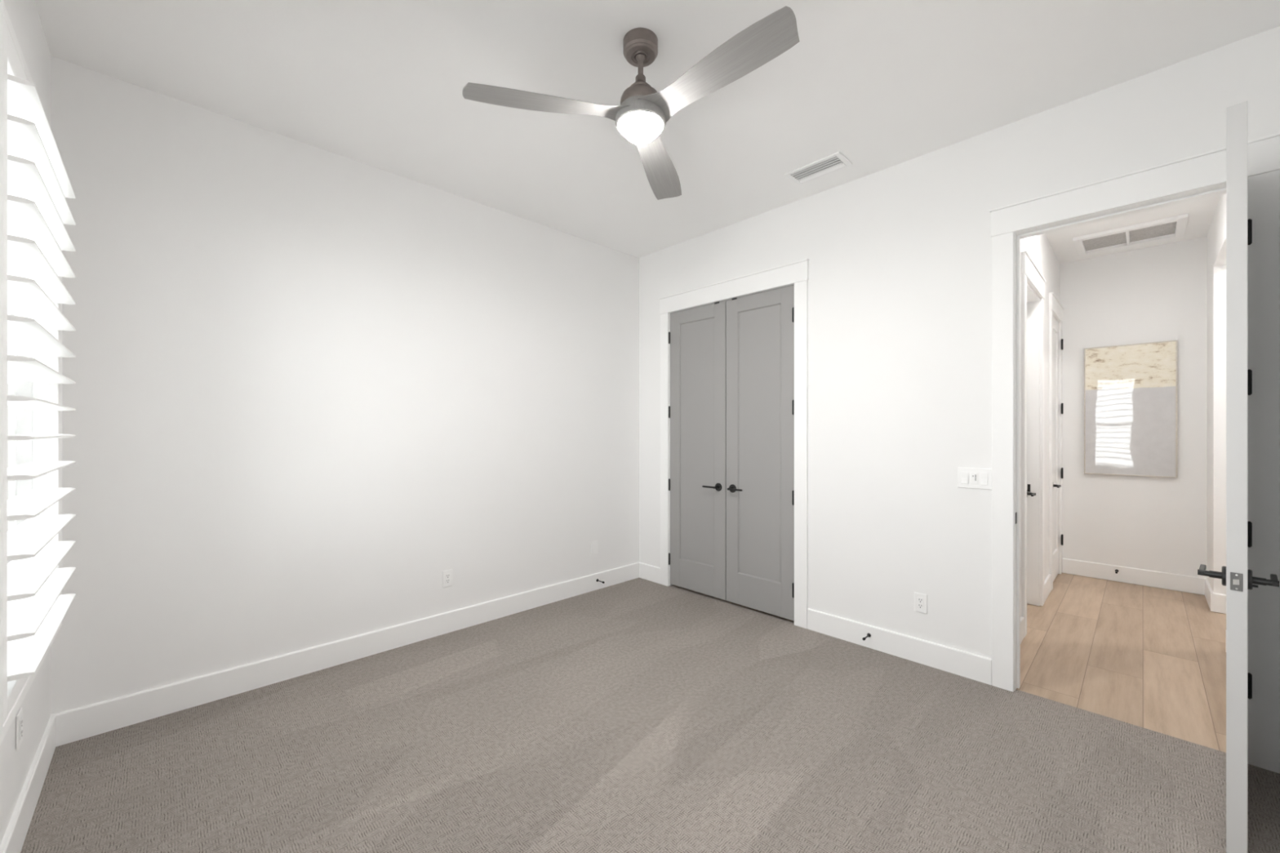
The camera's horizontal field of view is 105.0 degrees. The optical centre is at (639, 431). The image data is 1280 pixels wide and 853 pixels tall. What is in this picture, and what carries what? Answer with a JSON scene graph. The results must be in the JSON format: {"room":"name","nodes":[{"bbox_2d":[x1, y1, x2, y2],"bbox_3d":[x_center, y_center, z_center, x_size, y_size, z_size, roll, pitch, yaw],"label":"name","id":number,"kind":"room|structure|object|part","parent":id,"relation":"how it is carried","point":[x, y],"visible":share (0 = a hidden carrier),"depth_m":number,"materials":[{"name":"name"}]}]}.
{"room":"empty bedroom","nodes":[
{"label":"empty bedroom","id":0,"kind":"room"},
{"bbox_2d":[0,0,51,844],"bbox_3d":[-1.280,-0.132,0.728,0.120,3.048,3.898,0,0,-44],"label":"wall","id":1,"kind":"structure","parent":0,"point":[15,765],"depth_m":1.83,"materials":[{"name":"paint"}]},
{"bbox_2d":[7,309,17,564],"bbox_3d":[-2.002,-0.153,1.447,0.080,1.759,0.969,0,0,-44],"label":"window","id":2,"kind":"structure","parent":1,"relation":"in","point":[11,349],"depth_m":1.79,"materials":[{"name":"glass"}]},
{"bbox_3d":[-1.994,0.260,1.456,0.026,0.865,0.900,0,0,-44],"label":"sash","id":3,"kind":"part","parent":2,"relation":"part of","materials":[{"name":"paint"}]},
{"bbox_2d":[16,707,22,750],"bbox_3d":[-2.102,1.008,1.664,0.008,0.115,0.070,0,0,-44],"label":"wall outlet","id":4,"kind":"object","parent":1,"relation":"attached to","point":[20,715],"visible":1,"depth_m":1.65,"materials":[{"name":"white plastic"}]},
{"bbox_2d":[19,716,22,740],"bbox_3d":[-2.100,1.008,1.666,0.002,0.067,0.033,0,0,-44],"label":"receptacle","id":5,"kind":"object","parent":4,"relation":"attached to","point":[20,717],"depth_m":1.66,"materials":[{"name":"white plastic"}]},
{"bbox_2d":[0,715,55,852],"bbox_3d":[-1.268,1.321,0.813,0.015,0.142,3.764,0,0,-44],"label":"baseboard","id":6,"kind":"structure","parent":1,"relation":"attached to","point":[14,837],"depth_m":1.75,"materials":[{"name":"paint"}]},
{"bbox_2d":[0,0,75,745],"bbox_3d":[-1.909,-0.150,1.539,0.114,1.820,1.050,0,0,-44],"label":"plantation shutter","id":7,"kind":"object","parent":1,"relation":"attached to","point":[35,184],"visible":1,"depth_m":1.40,"materials":[{"name":"paint"}]},
{"bbox_3d":[-1.909,-0.985,1.539,0.028,0.074,0.864,0,0,-44],"label":"rail","id":8,"kind":"part","parent":7,"relation":"part of","materials":[{"name":"paint"}]},
{"bbox_3d":[-1.909,0.699,1.539,0.028,0.046,0.864,0,0,-44],"label":"rail","id":9,"kind":"part","parent":7,"relation":"part of","materials":[{"name":"paint"}]},
{"bbox_2d":[51,56,639,714],"bbox_3d":[-1.066,-0.132,3.744,4.639,3.048,0.120,0,0,-44],"label":"wall","id":10,"kind":"structure","parent":0,"point":[314,386],"depth_m":2.81,"materials":[{"name":"paint"}]},
{"bbox_2d":[50,562,639,746],"bbox_3d":[-1.298,1.321,3.424,3.619,0.142,0.015,0,0,-44],"label":"baseboard","id":11,"kind":"structure","parent":10,"relation":"attached to","point":[76,724],"depth_m":2.78,"materials":[{"name":"paint"}]},
{"bbox_2d":[442,568,452,587],"bbox_3d":[-1.331,1.018,3.395,0.070,0.115,0.008,0,0,-44],"label":"wall outlet","id":12,"kind":"object","parent":10,"relation":"attached to","point":[446,575],"visible":1,"depth_m":3.39,"materials":[{"name":"white plastic"}]},
{"bbox_2d":[445,573,449,583],"bbox_3d":[-1.329,1.018,3.393,0.033,0.067,0.002,0,0,-44],"label":"receptacle","id":13,"kind":"object","parent":12,"relation":"attached to","point":[447,575],"depth_m":3.39,"materials":[{"name":"white plastic"}]},
{"bbox_2d":[20,573,1279,852],"bbox_3d":[1.926,1.442,2.332,6.949,0.100,6.320,0,0,-44],"label":"floor","id":14,"kind":"structure","parent":0,"point":[637,715],"depth_m":2.15,"materials":[{"name":"carpet"}]},
{"bbox_2d":[35,0,1279,263],"bbox_3d":[1.926,-1.716,2.332,6.949,0.120,6.320,0,0,-44],"label":"ceiling","id":15,"kind":"structure","parent":0,"point":[881,85],"depth_m":2.27,"materials":[{"name":"paint"}]},
{"bbox_2d":[462,6,799,199],"bbox_3d":[0.107,-1.455,1.983,1.273,0.403,1.139,0,0,-44],"label":"ceiling fan","id":16,"kind":"object","parent":15,"relation":"hanging from","point":[642,114],"visible":1,"depth_m":1.98,"materials":[{"name":"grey metal"}]},
{"bbox_3d":[-0.368,-1.327,1.987,0.668,0.044,0.170,0,0,-15],"label":"fan blade","id":17,"kind":"part","parent":16,"relation":"part of","materials":[{"name":"grey wood"}]},
{"bbox_3d":[0.002,-1.280,2.087,0.185,0.049,0.185,0,0,-44],"label":"lamp shade","id":18,"kind":"part","parent":16,"relation":"part of","materials":[{"name":"white glass"}]},
{"bbox_3d":[0.002,-1.548,2.087,0.040,0.100,0.040,0,0,-44],"label":"down rod","id":19,"kind":"part","parent":16,"relation":"part of","materials":[{"name":"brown metal"}]},
{"bbox_3d":[0.095,-1.327,2.460,0.170,0.044,0.668,0,0,14],"label":"fan blade","id":20,"kind":"part","parent":16,"relation":"part of","materials":[{"name":"grey wood"}]},
{"bbox_3d":[0.272,-1.327,1.814,0.170,0.044,0.668,0,0,-44],"label":"fan blade","id":21,"kind":"part","parent":16,"relation":"part of","materials":[{"name":"grey wood"}]},
{"bbox_2d":[784,151,852,185],"bbox_3d":[1.120,-1.647,3.094,0.188,0.017,0.356,0,0,-44],"label":"ceiling vent","id":22,"kind":"object","parent":15,"relation":"in","point":[835,162],"visible":1,"depth_m":3.08,"materials":[{"name":"metal"}]},
{"bbox_2d":[1072,213,1188,256],"bbox_3d":[4.122,-1.641,4.147,0.530,0.030,0.660,0,0,-44],"label":"ceiling vent","id":23,"kind":"object","parent":15,"relation":"in","point":[1173,227],"visible":1,"depth_m":4.13,"materials":[{"name":"metal"}]},
{"bbox_2d":[639,26,1279,657],"bbox_3d":[1.396,-0.132,3.340,0.120,3.048,3.898,0,0,-44],"label":"wall","id":24,"kind":"structure","parent":0,"point":[899,255],"depth_m":2.98,"materials":[{"name":"paint"}]},
{"bbox_2d":[668,300,725,599],"bbox_3d":[0.468,0.155,4.190,0.099,2.433,0.613,0,0,-44],"label":"door","id":25,"kind":"structure","parent":24,"relation":"in","point":[696,335],"depth_m":4.19,"materials":[{"name":"grey paint"}]},
{"bbox_3d":[0.642,0.458,4.025,0.010,0.065,0.065,0,0,-44],"label":"handle","id":26,"kind":"part","parent":25,"relation":"part of","materials":[{"name":"black metal"}]},
{"bbox_2d":[658,258,808,628],"bbox_3d":[0.724,0.090,4.007,0.150,2.604,1.438,0,0,-44],"label":"door frame","id":27,"kind":"structure","parent":24,"relation":"attached to","point":[796,273],"depth_m":3.52,"materials":[{"name":"paint"}]},
{"bbox_3d":[0.223,0.164,4.443,0.018,2.456,0.095,0,0,-44],"label":"casing","id":28,"kind":"part","parent":27,"relation":"part of","materials":[{"name":"paint"}]},
{"bbox_3d":[0.684,-1.132,3.967,0.022,0.136,1.428,0,0,-44],"label":"head casing","id":29,"kind":"part","parent":27,"relation":"part of","materials":[{"name":"paint"}]},
{"bbox_3d":[1.147,0.164,3.497,0.018,2.456,0.097,0,0,-44],"label":"casing","id":30,"kind":"part","parent":27,"relation":"part of","materials":[{"name":"paint"}]},
{"bbox_2d":[725,284,794,621],"bbox_3d":[0.898,0.155,3.749,0.099,2.433,0.606,0,0,-44],"label":"door","id":31,"kind":"structure","parent":24,"relation":"in","point":[760,326],"depth_m":3.76,"materials":[{"name":"grey paint"}]},
{"bbox_3d":[0.740,0.458,3.925,0.010,0.065,0.065,0,0,-44],"label":"handle","id":32,"kind":"part","parent":31,"relation":"part of","materials":[{"name":"black metal"}]},
{"bbox_2d":[639,562,991,684],"bbox_3d":[0.964,1.321,3.686,0.015,0.142,2.770,0,0,-44],"label":"baseboard","id":33,"kind":"structure","parent":24,"relation":"attached to","point":[970,665],"depth_m":3.03,"materials":[{"name":"paint"}]},
{"bbox_2d":[862,633,871,640],"bbox_3d":[1.440,1.310,3.123,0.090,0.025,0.025,0,0,-44],"label":"door stop","id":34,"kind":"object","parent":24,"relation":"attached to","point":[868,635],"visible":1,"depth_m":3.14,"materials":[{"name":"black metal"}]},
{"bbox_2d":[914,591,927,613],"bbox_3d":[1.686,1.032,2.949,0.008,0.115,0.070,0,0,-44],"label":"wall outlet","id":35,"kind":"object","parent":24,"relation":"attached to","point":[920,599],"visible":1,"depth_m":2.95,"materials":[{"name":"white plastic"}]},
{"bbox_2d":[917,596,923,608],"bbox_3d":[1.684,1.032,2.947,0.002,0.067,0.033,0,0,-44],"label":"receptacle","id":36,"kind":"object","parent":35,"relation":"attached to","point":[920,599],"depth_m":2.95,"materials":[{"name":"white plastic"}]},
{"bbox_2d":[957,466,991,489],"bbox_3d":[1.876,0.264,2.753,0.011,0.115,0.163,0,0,-44],"label":"light switch","id":37,"kind":"object","parent":24,"relation":"attached to","point":[967,477],"visible":1,"depth_m":2.75,"materials":[{"name":"white plastic"}]},
{"bbox_2d":[989,132,1279,773],"bbox_3d":[2.312,0.090,2.394,0.170,2.604,0.976,0,0,-44],"label":"door frame","id":38,"kind":"structure","parent":24,"relation":"attached to","point":[1203,175],"depth_m":2.16,"materials":[{"name":"paint"}]},
{"bbox_3d":[1.965,0.164,2.658,0.018,2.456,0.095,0,0,-44],"label":"casing","id":39,"kind":"part","parent":38,"relation":"part of","materials":[{"name":"paint"}]},
{"bbox_3d":[2.266,-1.132,2.346,0.022,0.136,0.970,0,0,-44],"label":"head casing","id":40,"kind":"part","parent":38,"relation":"part of","materials":[{"name":"paint"}]},
{"bbox_3d":[2.576,0.164,2.032,0.018,2.456,0.088,0,0,-44],"label":"casing","id":41,"kind":"part","parent":38,"relation":"part of","materials":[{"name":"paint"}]},
{"bbox_2d":[1197,101,1279,852],"bbox_3d":[2.225,0.160,1.828,0.782,2.436,0.172,0,0,-39],"label":"door","id":42,"kind":"structure","parent":24,"relation":"in","point":[1236,576],"depth_m":1.59,"materials":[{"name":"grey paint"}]},
{"bbox_3d":[1.963,0.486,1.649,0.065,0.065,0.010,0,0,-39],"label":"handle","id":43,"kind":"part","parent":42,"relation":"part of","materials":[{"name":"black metal"}]},
{"bbox_3d":[1.930,0.487,1.587,0.002,0.058,0.026,0,0,-39],"label":"latch plate","id":44,"kind":"part","parent":42,"relation":"part of","materials":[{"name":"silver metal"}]},
{"bbox_3d":[1.997,0.486,1.607,0.065,0.065,0.010,0,0,-39],"label":"handle","id":45,"kind":"part","parent":42,"relation":"part of","materials":[{"name":"black metal"}]},
{"bbox_2d":[1020,234,1059,617],"bbox_3d":[3.047,-0.132,3.860,2.970,3.048,0.120,0,0,-44],"label":"wall","id":46,"kind":"structure","parent":0,"point":[1038,247],"depth_m":4.13,"materials":[{"name":"paint"}]},
{"bbox_2d":[1026,489,1035,497],"bbox_3d":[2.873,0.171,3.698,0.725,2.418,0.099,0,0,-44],"label":"door handle","id":47,"kind":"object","parent":46,"relation":"in","point":[1031,494],"depth_m":3.89,"materials":[{"name":"metal"}]},
{"bbox_2d":[1021,250,1046,637],"bbox_3d":[2.888,0.090,3.683,0.969,2.604,0.150,0,0,-44],"label":"door frame","id":48,"kind":"structure","parent":46,"relation":"attached to","point":[1032,306],"depth_m":3.91,"materials":[{"name":"paint"}]},
{"bbox_3d":[2.619,0.164,3.346,0.090,2.456,0.018,0,0,-44],"label":"casing","id":49,"kind":"part","parent":48,"relation":"part of","materials":[{"name":"paint"}]},
{"bbox_3d":[2.927,-1.132,3.643,0.957,0.136,0.022,0,0,-44],"label":"head casing","id":50,"kind":"part","parent":48,"relation":"part of","materials":[{"name":"paint"}]},
{"bbox_3d":[3.231,0.164,3.943,0.090,2.456,0.018,0,0,-44],"label":"casing","id":51,"kind":"part","parent":48,"relation":"part of","materials":[{"name":"paint"}]},
{"bbox_2d":[1020,573,1051,643],"bbox_3d":[2.810,1.321,3.534,2.175,0.142,0.015,0,0,-44],"label":"baseboard","id":52,"kind":"structure","parent":46,"relation":"attached to","point":[1047,583],"depth_m":4.03,"materials":[{"name":"paint"}]},
{"bbox_2d":[1048,292,1063,590],"bbox_3d":[3.878,0.090,4.565,0.818,2.604,0.030,0,0,-44],"label":"door frame","id":53,"kind":"structure","parent":46,"relation":"attached to","point":[1055,308],"depth_m":4.33,"materials":[{"name":"paint"}]},
{"bbox_3d":[3.621,0.164,4.324,0.090,2.456,0.018,0,0,-44],"label":"casing","id":54,"kind":"part","parent":53,"relation":"part of","materials":[{"name":"paint"}]},
{"bbox_3d":[3.875,-1.132,4.568,0.806,0.136,0.022,0,0,-44],"label":"head casing","id":55,"kind":"part","parent":53,"relation":"part of","materials":[{"name":"paint"}]},
{"bbox_3d":[4.124,0.164,4.814,0.094,2.456,0.018,0,0,-44],"label":"casing","id":56,"kind":"part","parent":53,"relation":"part of","materials":[{"name":"paint"}]},
{"bbox_2d":[1053,315,1062,581],"bbox_3d":[3.861,0.162,4.549,0.682,2.437,0.099,0,0,-44],"label":"door","id":57,"kind":"structure","parent":46,"relation":"in","point":[1055,324],"depth_m":4.71,"materials":[{"name":"paint"}]},
{"bbox_2d":[1059,236,1207,577],"bbox_3d":[3.554,-0.132,5.553,0.120,3.048,3.985,0,0,-44],"label":"wall","id":58,"kind":"structure","parent":0,"point":[1157,293],"depth_m":4.45,"materials":[{"name":"paint"}]},
{"bbox_2d":[1084,340,1177,478],"bbox_3d":[4.476,-0.193,4.496,0.036,1.200,0.604,0,0,-44],"label":"painting","id":59,"kind":"object","parent":58,"relation":"attached to","point":[1131,390],"visible":1,"depth_m":4.48,"materials":[{"name":"grey fabric"}]},
{"bbox_2d":[1062,558,1207,595],"bbox_3d":[4.487,1.321,4.500,0.015,0.142,0.935,0,0,-44],"label":"baseboard","id":60,"kind":"structure","parent":58,"relation":"attached to","point":[1193,584],"depth_m":4.46,"materials":[{"name":"paint"}]},
{"bbox_2d":[1207,193,1226,595],"bbox_3d":[3.841,-0.132,3.132,3.090,3.048,0.120,0,0,-44],"label":"wall","id":61,"kind":"structure","parent":0,"point":[1216,236],"depth_m":3.78,"materials":[{"name":"paint"}]},
{"bbox_2d":[1204,578,1226,613],"bbox_3d":[4.533,1.321,2.327,2.956,0.142,2.270,0,0,-44],"label":"baseboard","id":62,"kind":"structure","parent":61,"relation":"attached to","point":[1216,602],"depth_m":3.78,"materials":[{"name":"paint"}]}
]}

